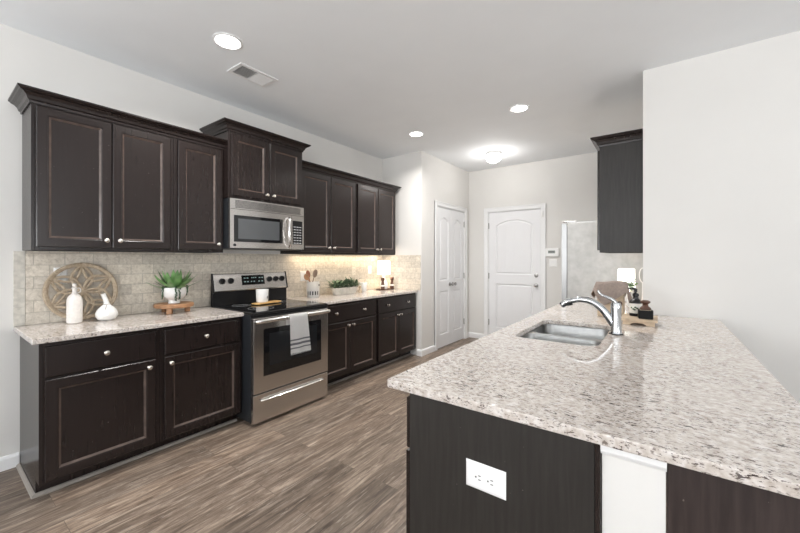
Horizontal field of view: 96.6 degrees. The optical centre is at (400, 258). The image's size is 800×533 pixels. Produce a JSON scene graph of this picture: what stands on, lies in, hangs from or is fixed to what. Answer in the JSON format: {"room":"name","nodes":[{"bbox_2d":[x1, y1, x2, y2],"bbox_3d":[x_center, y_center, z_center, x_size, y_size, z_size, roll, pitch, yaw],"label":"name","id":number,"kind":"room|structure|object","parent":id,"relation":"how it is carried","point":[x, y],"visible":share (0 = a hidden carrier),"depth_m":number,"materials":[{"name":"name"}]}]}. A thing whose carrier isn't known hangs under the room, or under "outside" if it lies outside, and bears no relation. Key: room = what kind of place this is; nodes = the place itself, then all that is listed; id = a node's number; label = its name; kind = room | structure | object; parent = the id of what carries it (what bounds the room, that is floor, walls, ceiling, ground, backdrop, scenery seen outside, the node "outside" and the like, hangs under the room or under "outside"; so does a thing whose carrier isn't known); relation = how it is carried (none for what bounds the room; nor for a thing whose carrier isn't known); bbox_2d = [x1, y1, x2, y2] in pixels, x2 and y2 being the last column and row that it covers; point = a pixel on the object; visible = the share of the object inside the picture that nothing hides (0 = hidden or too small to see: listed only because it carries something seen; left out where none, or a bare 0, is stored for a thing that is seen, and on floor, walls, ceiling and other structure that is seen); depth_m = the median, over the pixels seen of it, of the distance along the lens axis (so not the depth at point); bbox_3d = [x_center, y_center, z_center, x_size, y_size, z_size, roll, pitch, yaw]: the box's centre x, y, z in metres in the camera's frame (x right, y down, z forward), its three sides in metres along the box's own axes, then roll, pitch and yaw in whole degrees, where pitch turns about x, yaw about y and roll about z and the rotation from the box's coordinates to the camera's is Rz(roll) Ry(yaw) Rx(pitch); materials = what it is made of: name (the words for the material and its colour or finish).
{"room":"kitchen","nodes":[
{"label":"kitchen","id":0,"kind":"room"},
{"bbox_2d":[161,287,186,303],"bbox_3d":[-1.853,0.297,2.915,0.176,0.130,0.176,0,0,36],"label":"pot","id":1,"kind":"object","parent":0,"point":[173,295],"depth_m":2.85,"materials":[{"name":"white ceramic"}]},
{"bbox_2d":[0,23,381,462],"bbox_3d":[-2.562,-0.073,2.356,0.120,2.854,7.760,0,0,36],"label":"wall","id":2,"kind":"structure","parent":0,"point":[25,58],"depth_m":2.46,"materials":[{"name":"paint"}]},
{"bbox_2d":[0,452,18,471],"bbox_3d":[-3.652,1.310,0.762,0.014,0.088,3.899,0,0,36],"label":"baseboard","id":3,"kind":"structure","parent":2,"relation":"attached to","point":[10,461],"depth_m":2.29,"materials":[{"name":"white paint"}]},
{"bbox_2d":[22,103,172,251],"bbox_3d":[-2.117,-0.512,2.554,0.359,0.918,0.782,0,0,36],"label":"upper cabinet","id":4,"kind":"object","parent":2,"relation":"attached to","point":[90,184],"visible":1,"depth_m":2.39,"materials":[{"name":"brown wood"}]},
{"bbox_2d":[8,82,226,149],"bbox_3d":[-2.014,-0.988,2.684,0.374,0.078,1.240,0,0,36],"label":"crown molding","id":5,"kind":"structure","parent":2,"relation":"attached to","point":[22,95],"depth_m":2.41,"materials":[{"name":"brown wood"}]},
{"bbox_2d":[168,138,222,252],"bbox_3d":[-1.769,-0.512,3.028,0.359,0.918,0.391,0,0,36],"label":"upper cabinet","id":6,"kind":"object","parent":2,"relation":"attached to","point":[197,168],"visible":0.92,"depth_m":2.94,"materials":[{"name":"brown wood"}]},
{"bbox_2d":[13,251,382,325],"bbox_3d":[-1.391,0.194,3.836,0.010,0.492,3.786,0,0,36],"label":"tile backsplash","id":7,"kind":"structure","parent":2,"relation":"attached to","point":[131,271],"depth_m":2.93,"materials":[{"name":"tile"}]},
{"bbox_2d":[53,267,66,283],"bbox_3d":[-2.373,0.118,2.487,0.010,0.116,0.072,0,0,36],"label":"wall outlet","id":8,"kind":"object","parent":7,"relation":"attached to","point":[64,272],"visible":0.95,"depth_m":2.49,"materials":[{"name":"white plastic"}]},
{"bbox_2d":[300,271,307,280],"bbox_3d":[-1.127,0.203,4.181,0.010,0.116,0.115,0,0,36],"label":"wall outlet","id":9,"kind":"object","parent":7,"relation":"attached to","point":[302,273],"visible":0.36,"depth_m":4.16,"materials":[{"name":"white plastic"}]},
{"bbox_2d":[352,267,355,274],"bbox_3d":[-0.635,0.169,4.850,0.010,0.116,0.072,0,0,36],"label":"wall outlet","id":10,"kind":"object","parent":7,"relation":"attached to","point":[353,268],"visible":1,"depth_m":4.85,"materials":[{"name":"beige plastic"}]},
{"bbox_2d":[215,130,301,207],"bbox_3d":[-1.388,-0.825,3.482,0.434,0.593,0.784,0,0,36],"label":"upper cabinet","id":11,"kind":"object","parent":2,"relation":"attached to","point":[254,169],"visible":0.8,"depth_m":3.30,"materials":[{"name":"brown wood"}]},
{"bbox_2d":[199,117,310,151],"bbox_3d":[-1.383,-1.145,3.478,0.448,0.078,0.911,0,0,36],"label":"crown molding","id":12,"kind":"structure","parent":11,"relation":"attached to","point":[224,124],"depth_m":3.23,"materials":[{"name":"brown wood"}]},
{"bbox_2d":[223,198,303,250],"bbox_3d":[-1.371,-0.306,3.470,0.474,0.438,0.780,0,0,36],"label":"microwave","id":13,"kind":"object","parent":11,"relation":"attached to","point":[247,224],"visible":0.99,"depth_m":3.28,"materials":[{"name":"metal"}]},
{"bbox_2d":[280,169,355,254],"bbox_3d":[-0.925,-0.512,4.174,0.359,0.918,0.872,0,0,36],"label":"upper cabinet","id":14,"kind":"object","parent":2,"relation":"attached to","point":[328,202],"visible":0.83,"depth_m":4.05,"materials":[{"name":"brown wood"}]},
{"bbox_2d":[354,183,394,254],"bbox_3d":[-0.423,-0.512,4.857,0.359,0.918,0.820,0,0,36],"label":"upper cabinet","id":15,"kind":"object","parent":2,"relation":"attached to","point":[375,207],"visible":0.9,"depth_m":4.72,"materials":[{"name":"brown wood"}]},
{"bbox_2d":[302,160,401,191],"bbox_3d":[-0.658,-0.992,4.527,0.374,0.078,1.758,0,0,36],"label":"crown molding","id":16,"kind":"structure","parent":15,"relation":"attached to","point":[309,166],"depth_m":4.27,"materials":[{"name":"brown wood"}]},
{"bbox_2d":[0,337,666,532],"bbox_3d":[0.904,1.379,0.681,7.750,0.050,9.368,0,0,36],"label":"floor","id":17,"kind":"structure","parent":0,"point":[335,462],"depth_m":2.16,"materials":[{"name":"beige wood"}]},
{"bbox_2d":[20,328,158,492],"bbox_3d":[-2.060,0.912,2.379,0.659,0.883,0.588,0,0,36],"label":"base cabinet","id":18,"kind":"object","parent":17,"relation":"on","point":[90,404],"visible":0.89,"depth_m":2.17,"materials":[{"name":"brown wood"}]},
{"bbox_2d":[16,418,236,498],"bbox_3d":[-1.932,1.345,2.643,0.526,0.018,1.204,0,0,36],"label":"trim","id":19,"kind":"structure","parent":18,"relation":"attached to","point":[32,494],"depth_m":2.27,"materials":[{"name":"wood"}]},
{"bbox_2d":[13,306,243,344],"bbox_3d":[-1.894,0.455,2.610,0.633,0.030,1.216,0,0,36],"label":"countertop","id":20,"kind":"structure","parent":18,"relation":"on","point":[35,334],"depth_m":2.38,"materials":[{"name":"beige stone"}]},
{"bbox_2d":[66,283,82,323],"bbox_3d":[-2.227,0.303,2.433,0.083,0.272,0.083,0,0,36],"label":"ceramic bottle","id":21,"kind":"object","parent":20,"relation":"on","point":[74,302],"visible":1,"depth_m":2.41,"materials":[{"name":"white ceramic"}]},
{"bbox_2d":[42,263,117,319],"bbox_3d":[-2.277,0.231,2.550,0.072,0.409,0.410,0,0,37],"label":"medallion","id":22,"kind":"object","parent":20,"relation":"on","point":[53,278],"visible":0.83,"depth_m":2.54,"materials":[{"name":"brown wood"}]},
{"bbox_2d":[95,293,117,320],"bbox_3d":[-2.106,0.343,2.552,0.131,0.192,0.128,0,0,36],"label":"vase","id":23,"kind":"object","parent":20,"relation":"on","point":[106,312],"visible":1,"depth_m":2.52,"materials":[{"name":"white ceramic"}]},
{"bbox_2d":[153,301,193,313],"bbox_3d":[-1.853,0.400,2.915,0.280,0.076,0.280,0,0,36],"label":"wooden riser","id":24,"kind":"object","parent":20,"relation":"on","point":[166,307],"visible":0.98,"depth_m":2.82,"materials":[{"name":"brown wood"}]},
{"bbox_2d":[146,269,202,303],"bbox_3d":[-1.812,0.222,2.909,0.332,0.279,0.335,0,0,-6],"label":"potted succulent","id":25,"kind":"object","parent":24,"relation":"on","point":[176,288],"visible":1,"depth_m":2.85,"materials":[{"name":"green plant"}]},
{"bbox_2d":[154,316,241,448],"bbox_3d":[-1.709,0.912,2.856,0.659,0.883,0.594,0,0,36],"label":"base cabinet","id":26,"kind":"object","parent":17,"relation":"on","point":[200,363],"visible":0.76,"depth_m":2.65,"materials":[{"name":"brown wood"}]},
{"bbox_2d":[211,271,329,424],"bbox_3d":[-1.194,0.745,3.342,0.765,1.217,0.796,0,0,36],"label":"electric range","id":27,"kind":"object","parent":17,"relation":"on","point":[276,381],"visible":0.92,"depth_m":3.13,"materials":[{"name":"metal"}]},
{"bbox_2d":[251,300,280,304],"bbox_3d":[-1.288,0.423,3.430,0.100,0.016,0.300,0,0,29],"label":"board","id":28,"kind":"object","parent":27,"relation":"on","point":[272,301],"visible":0.98,"depth_m":3.39,"materials":[{"name":"brown wood"}]},
{"bbox_2d":[256,289,268,302],"bbox_3d":[-1.326,0.354,3.417,0.114,0.121,0.136,0,0,-11],"label":"mug","id":29,"kind":"object","parent":28,"relation":"on","point":[261,294],"visible":1,"depth_m":3.36,"materials":[{"name":"ceramic"}]},
{"bbox_2d":[214,299,324,312],"bbox_3d":[-1.213,0.434,3.357,0.642,0.004,0.766,0,0,36],"label":"glass cooktop","id":30,"kind":"object","parent":27,"relation":"in","point":[245,306],"depth_m":3.28,"materials":[{"name":"black glass"}]},
{"bbox_2d":[286,312,310,353],"bbox_3d":[-0.891,0.649,3.120,0.070,0.342,0.210,0,0,36],"label":"dish towel","id":31,"kind":"object","parent":27,"relation":"hanging from","point":[298,322],"visible":0.98,"depth_m":3.10,"materials":[{"name":"white fabric"}]},
{"bbox_2d":[326,298,375,383],"bbox_3d":[-0.789,0.912,4.107,0.659,0.883,0.897,0,0,36],"label":"base cabinet","id":32,"kind":"object","parent":17,"relation":"on","point":[351,325],"visible":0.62,"depth_m":3.94,"materials":[{"name":"brown wood"}]},
{"bbox_2d":[286,289,417,304],"bbox_3d":[-0.537,0.455,4.454,0.633,0.030,1.759,0,0,36],"label":"countertop","id":33,"kind":"structure","parent":32,"relation":"on","point":[371,293],"depth_m":4.19,"materials":[{"name":"beige stone"}]},
{"bbox_2d":[307,281,319,297],"bbox_3d":[-1.005,0.351,4.091,0.146,0.176,0.144,0,0,36],"label":"utensil crock","id":34,"kind":"object","parent":33,"relation":"on","point":[312,287],"visible":1,"depth_m":4.03,"materials":[{"name":"white ceramic"}]},
{"bbox_2d":[312,269,317,281],"bbox_3d":[-1.016,0.270,4.138,0.012,0.294,0.133,0,0,36],"label":"wooden spoon","id":35,"kind":"object","parent":34,"relation":"in","point":[315,272],"visible":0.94,"depth_m":4.15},
{"bbox_2d":[325,277,360,294],"bbox_3d":[-0.687,0.332,4.453,0.249,0.214,0.554,0,0,36],"label":"planter","id":36,"kind":"object","parent":33,"relation":"on","point":[352,287],"visible":1,"depth_m":4.38,"materials":[{"name":"ceramic"}]},
{"bbox_2d":[359,279,366,291],"bbox_3d":[-0.500,0.357,4.763,0.104,0.163,0.104,0,0,-19],"label":"cup","id":37,"kind":"object","parent":33,"relation":"on","point":[363,285],"visible":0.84,"depth_m":4.72,"materials":[{"name":"white ceramic"}]},
{"bbox_3d":[-0.220,0.434,5.109,0.190,0.010,0.310,0,0,36],"label":"oval tray","id":38,"kind":"object","parent":33,"relation":"on","visible":0},
{"bbox_2d":[381,278,384,289],"bbox_3d":[-0.250,0.349,5.001,0.056,0.170,0.056,0,0,36],"label":"pepper mill","id":39,"kind":"object","parent":38,"relation":"on","point":[382,279],"visible":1,"depth_m":4.98,"materials":[{"name":"brown wood"}]},
{"bbox_2d":[377,261,389,288],"bbox_3d":[-0.240,0.230,5.099,0.188,0.408,0.188,0,0,36],"label":"table lamp","id":40,"kind":"object","parent":38,"relation":"on","point":[383,267],"visible":0.81,"depth_m":5.03,"materials":[{"name":"white ceramic"}]},
{"bbox_2d":[390,277,393,288],"bbox_3d":[-0.125,0.349,5.163,0.056,0.170,0.056,0,0,36],"label":"pepper mill","id":41,"kind":"object","parent":38,"relation":"on","point":[391,278],"visible":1,"depth_m":5.14,"materials":[{"name":"brown wood"}]},
{"bbox_2d":[327,353,410,386],"bbox_3d":[-0.374,1.345,4.332,0.018,0.018,1.752,0,0,36],"label":"trim","id":42,"kind":"structure","parent":32,"relation":"attached to","point":[382,364],"depth_m":4.27,"materials":[{"name":"brown wood"}]},
{"bbox_2d":[370,293,415,367],"bbox_3d":[-0.267,0.912,4.816,0.659,0.883,0.862,0,0,36],"label":"base cabinet","id":43,"kind":"object","parent":17,"relation":"on","point":[395,315],"visible":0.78,"depth_m":4.60,"materials":[{"name":"brown wood"}]},
{"bbox_2d":[406,393,601,532],"bbox_3d":[0.515,0.912,1.456,0.641,0.883,0.904,0,0,36],"label":"base cabinet","id":44,"kind":"object","parent":17,"relation":"on","point":[554,480],"visible":0.41,"depth_m":1.06,"materials":[{"name":"brown wood"}]},
{"bbox_2d":[466,458,505,499],"bbox_3d":[0.256,0.668,1.080,0.128,0.083,0.010,0,0,36],"label":"wall outlet","id":45,"kind":"object","parent":44,"relation":"attached to","point":[480,476],"visible":1,"depth_m":1.07,"materials":[{"name":"white plastic"}]},
{"bbox_2d":[474,472,482,482],"bbox_3d":[0.238,0.668,1.089,0.026,0.033,0.003,0,0,36],"label":"receptacle","id":46,"kind":"object","parent":45,"relation":"attached to","point":[478,476],"depth_m":1.09,"materials":[{"name":"white plastic"}]},
{"bbox_2d":[486,476,494,487],"bbox_3d":[0.270,0.668,1.066,0.026,0.033,0.003,0,0,36],"label":"receptacle","id":47,"kind":"object","parent":45,"relation":"attached to","point":[490,480],"depth_m":1.06,"materials":[{"name":"white plastic"}]},
{"bbox_2d":[667,463,799,532],"bbox_3d":[0.754,0.912,0.751,0.308,0.883,0.024,0,0,36],"label":"panel","id":48,"kind":"object","parent":17,"relation":"on","point":[697,502],"visible":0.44,"depth_m":0.78,"materials":[{"name":"brown wood"}]},
{"bbox_2d":[0,0,799,171],"bbox_3d":[0.904,-1.525,0.681,7.750,0.050,9.368,0,0,36],"label":"ceiling","id":49,"kind":"structure","parent":0,"point":[360,75],"depth_m":2.63,"materials":[{"name":"paint"}]},
{"bbox_2d":[212,33,242,49],"bbox_3d":[-1.192,-1.496,2.458,0.196,0.008,0.196,0,0,36],"label":"recessed light","id":50,"kind":"object","parent":49,"relation":"in","point":[224,40],"visible":1,"depth_m":2.45,"materials":[{"name":"white paint"}]},
{"bbox_2d":[227,62,277,86],"bbox_3d":[-1.205,-1.494,2.910,0.210,0.011,0.330,0,0,36],"label":"ceiling vent","id":51,"kind":"object","parent":49,"relation":"in","point":[242,70],"visible":1,"depth_m":2.90,"materials":[{"name":"white metal"}]},
{"bbox_2d":[409,131,423,136],"bbox_3d":[0.187,-1.496,4.279,0.184,0.008,0.184,0,0,36],"label":"recessed light","id":52,"kind":"object","parent":49,"relation":"in","point":[414,133],"visible":1,"depth_m":4.28,"materials":[{"name":"white paint"}]},
{"bbox_2d":[486,151,501,162],"bbox_3d":[1.319,-1.431,5.050,0.220,0.136,0.220,0,0,36],"label":"dome light","id":53,"kind":"object","parent":49,"relation":"attached to","point":[491,156],"visible":1,"depth_m":4.98,"materials":[{"name":"white glass"}]},
{"bbox_2d":[509,104,528,112],"bbox_3d":[1.183,-1.496,3.549,0.190,0.008,0.190,0,0,36],"label":"recessed light","id":54,"kind":"object","parent":49,"relation":"in","point":[521,107],"visible":1,"depth_m":3.54,"materials":[{"name":"white paint"}]},
{"bbox_2d":[382,151,424,354],"bbox_3d":[0.038,-0.073,5.199,0.700,2.854,0.100,0,0,36],"label":"wall","id":55,"kind":"structure","parent":0,"point":[406,171],"depth_m":5.04,"materials":[{"name":"paint"}]},
{"bbox_2d":[383,255,420,289],"bbox_3d":[0.005,0.193,5.154,0.676,0.490,0.010,0,0,36],"label":"tile backsplash","id":56,"kind":"structure","parent":55,"relation":"attached to","point":[405,270],"depth_m":5.10,"materials":[{"name":"tile"}]},
{"bbox_2d":[425,153,468,347],"bbox_3d":[0.726,-0.073,5.628,0.100,2.854,1.408,0,0,36],"label":"wall","id":57,"kind":"structure","parent":0,"point":[445,182],"depth_m":5.21,"materials":[{"name":"paint"}]},
{"bbox_2d":[417,345,434,355],"bbox_3d":[0.365,1.310,5.098,0.082,0.088,0.354,0,0,36],"label":"baseboard","id":58,"kind":"structure","parent":57,"relation":"attached to","point":[430,349],"depth_m":5.03,"materials":[{"name":"white paint"}]},
{"bbox_2d":[434,200,466,350],"bbox_3d":[0.774,0.247,5.675,0.122,2.213,1.046,0,0,36],"label":"trim","id":59,"kind":"structure","parent":57,"relation":"attached to","point":[437,204],"depth_m":5.27,"materials":[{"name":"white paint"}]},
{"bbox_2d":[438,207,463,347],"bbox_3d":[0.820,0.283,5.641,0.092,2.117,0.910,0,0,36],"label":"door","id":60,"kind":"structure","parent":57,"relation":"in","point":[450,222],"depth_m":5.64,"materials":[{"name":"white paint"}]},
{"bbox_2d":[469,152,596,333],"bbox_3d":[1.968,-0.073,5.651,3.474,2.854,0.100,0,0,36],"label":"wall","id":61,"kind":"structure","parent":0,"point":[567,186],"depth_m":5.48,"materials":[{"name":"paint"}]},
{"bbox_2d":[467,332,483,338],"bbox_3d":[1.263,1.310,6.041,0.275,0.088,0.108,0,0,36],"label":"baseboard","id":62,"kind":"structure","parent":61,"relation":"attached to","point":[469,334],"depth_m":6.09,"materials":[{"name":"white paint"}]},
{"bbox_2d":[488,209,540,333],"bbox_3d":[1.796,0.290,5.697,0.840,2.102,0.098,0,0,36],"label":"door","id":63,"kind":"structure","parent":61,"relation":"in","point":[514,275],"depth_m":5.70,"materials":[{"name":"white paint"}]},
{"bbox_2d":[484,203,545,335],"bbox_3d":[1.833,0.255,5.736,0.991,2.198,0.122,0,0,36],"label":"trim","id":64,"kind":"structure","parent":61,"relation":"attached to","point":[542,206],"depth_m":5.76,"materials":[{"name":"white paint"}]},
{"bbox_2d":[545,248,558,256],"bbox_3d":[2.275,-0.093,5.345,0.190,0.124,0.028,0,0,36],"label":"thermostat","id":65,"kind":"object","parent":61,"relation":"attached to","point":[549,252],"visible":1,"depth_m":5.33,"materials":[{"name":"white plastic"}]},
{"bbox_2d":[549,259,556,266],"bbox_3d":[2.286,0.064,5.344,0.115,0.116,0.019,0,0,36],"label":"light switch","id":66,"kind":"object","parent":61,"relation":"attached to","point":[552,262],"visible":1,"depth_m":5.34,"materials":[{"name":"white plastic"}]},
{"bbox_2d":[562,221,642,299],"bbox_3d":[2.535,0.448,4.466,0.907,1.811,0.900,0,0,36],"label":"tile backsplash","id":67,"kind":"structure","parent":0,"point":[583,265],"depth_m":4.17,"materials":[{"name":"beige tile"}]},
{"bbox_2d":[602,454,665,532],"bbox_3d":[1.279,0.912,1.839,0.131,0.882,2.397,0,0,36],"label":"wall","id":68,"kind":"structure","parent":0,"point":[633,494],"depth_m":0.88,"materials":[{"name":"paint"}]},
{"bbox_2d":[600,445,666,471],"bbox_3d":[0.564,0.483,0.868,0.135,0.024,0.014,0,0,36],"label":"trim","id":69,"kind":"structure","parent":68,"relation":"attached to","point":[656,464],"depth_m":0.86,"materials":[{"name":"white paint"}]},
{"bbox_2d":[643,31,799,402],"bbox_3d":[3.674,-0.073,1.641,4.226,2.854,0.120,0,0,36],"label":"wall","id":70,"kind":"structure","parent":0,"point":[721,129],"depth_m":2.54,"materials":[{"name":"paint"}]},
{"bbox_3d":[2.681,-0.073,3.755,0.120,2.854,2.109,0,0,36],"label":"wall","id":71,"kind":"structure","parent":0,"visible":0},
{"bbox_2d":[590,128,642,150],"bbox_3d":[1.975,-1.002,3.215,0.375,0.078,0.647,0,0,36],"label":"crown molding","id":72,"kind":"structure","parent":71,"relation":"attached to","point":[633,135],"depth_m":2.97,"materials":[{"name":"brown wood"}]},
{"bbox_2d":[597,140,642,252],"bbox_3d":[1.980,-0.515,3.211,0.361,0.923,0.520,0,0,36],"label":"upper cabinet","id":73,"kind":"object","parent":71,"relation":"attached to","point":[619,166],"visible":0.82,"depth_m":2.99,"materials":[{"name":"brown wood"}]},
{"bbox_3d":[2.109,0.912,3.622,0.641,0.883,0.926,0,0,36],"label":"base cabinet","id":74,"kind":"object","parent":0,"visible":0},
{"bbox_2d":[387,296,799,498],"bbox_3d":[1.484,0.455,2.420,1.152,0.030,3.620,0,0,36],"label":"countertop","id":75,"kind":"structure","parent":74,"relation":"on","point":[685,392],"depth_m":1.17,"materials":[{"name":"beige stone"}]},
{"bbox_2d":[521,324,609,345],"bbox_3d":[1.016,0.571,2.183,0.444,0.200,0.728,0,0,36],"label":"sink","id":76,"kind":"object","parent":75,"relation":"in","point":[584,336],"visible":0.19,"depth_m":2.40,"materials":[{"name":"metal"}]},
{"bbox_2d":[559,290,622,334],"bbox_3d":[1.147,0.312,2.160,0.346,0.255,0.072,0,0,36],"label":"kitchen faucet","id":77,"kind":"object","parent":75,"relation":"on","point":[614,319],"visible":1,"depth_m":2.09,"materials":[{"name":"silver metal"}]},
{"bbox_2d":[597,294,624,315],"bbox_3d":[1.594,0.316,2.703,0.170,0.245,0.176,0,0,36],"label":"wooden crate","id":78,"kind":"object","parent":75,"relation":"on","point":[621,299],"visible":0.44,"depth_m":2.68,"materials":[{"name":"brown wood"}]},
{"bbox_2d":[591,281,631,305],"bbox_3d":[1.613,0.262,2.727,0.266,0.185,0.241,0,0,36],"label":"cloth","id":79,"kind":"object","parent":78,"relation":"on","point":[614,289],"visible":0.93,"depth_m":2.66,"materials":[{"name":"beige fabric"}]},
{"bbox_2d":[618,269,634,301],"bbox_3d":[2.324,0.272,3.666,0.156,0.333,0.156,0,0,36],"label":"table lamp","id":80,"kind":"object","parent":75,"relation":"on","point":[623,274],"visible":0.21,"depth_m":3.60,"materials":[{"name":"white fabric"}]},
{"bbox_2d":[625,279,637,306],"bbox_3d":[2.104,0.312,3.244,0.096,0.253,0.072,0,0,36],"label":"vase","id":81,"kind":"object","parent":75,"relation":"on","point":[630,284],"visible":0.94,"depth_m":3.24,"materials":[{"name":"white ceramic"}]},
{"bbox_2d":[622,313,657,326],"bbox_3d":[1.633,0.418,2.436,0.205,0.042,0.260,0,0,36],"label":"soap riser","id":82,"kind":"object","parent":75,"relation":"on","point":[627,319],"visible":0.79,"depth_m":2.35,"materials":[{"name":"brown wood"}]},
{"bbox_2d":[628,288,641,316],"bbox_3d":[1.636,0.298,2.477,0.083,0.195,0.082,0,0,-15],"label":"soap dispenser","id":83,"kind":"object","parent":82,"relation":"on","point":[635,304],"visible":0.9,"depth_m":2.46,"materials":[{"name":"ceramic"}]},
{"bbox_2d":[629,303,641,313],"bbox_3d":[1.636,0.338,2.477,0.074,0.116,0.074,0,0,36],"label":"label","id":84,"kind":"object","parent":83,"relation":"on","point":[633,307],"depth_m":2.45,"materials":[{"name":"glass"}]},
{"bbox_2d":[638,309,652,319],"bbox_3d":[1.627,0.368,2.366,0.082,0.056,0.082,0,0,31],"label":"brush holder","id":85,"kind":"object","parent":82,"relation":"on","point":[642,314],"visible":0.96,"depth_m":2.33,"materials":[{"name":"black"}]},
{"bbox_2d":[640,300,650,310],"bbox_3d":[1.627,0.333,2.366,0.064,0.115,0.064,0,0,36],"label":"dish brush","id":86,"kind":"object","parent":85,"relation":"in","point":[645,307],"visible":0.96,"depth_m":2.35,"materials":[{"name":"brown wood"}]},
{"bbox_2d":[639,268,642,299],"bbox_3d":[2.510,0.265,3.690,0.060,0.348,0.060,0,0,-16],"label":"ring ornament","id":87,"kind":"object","parent":75,"relation":"on","point":[641,268],"visible":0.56,"depth_m":3.69,"materials":[{"name":"white ceramic"}]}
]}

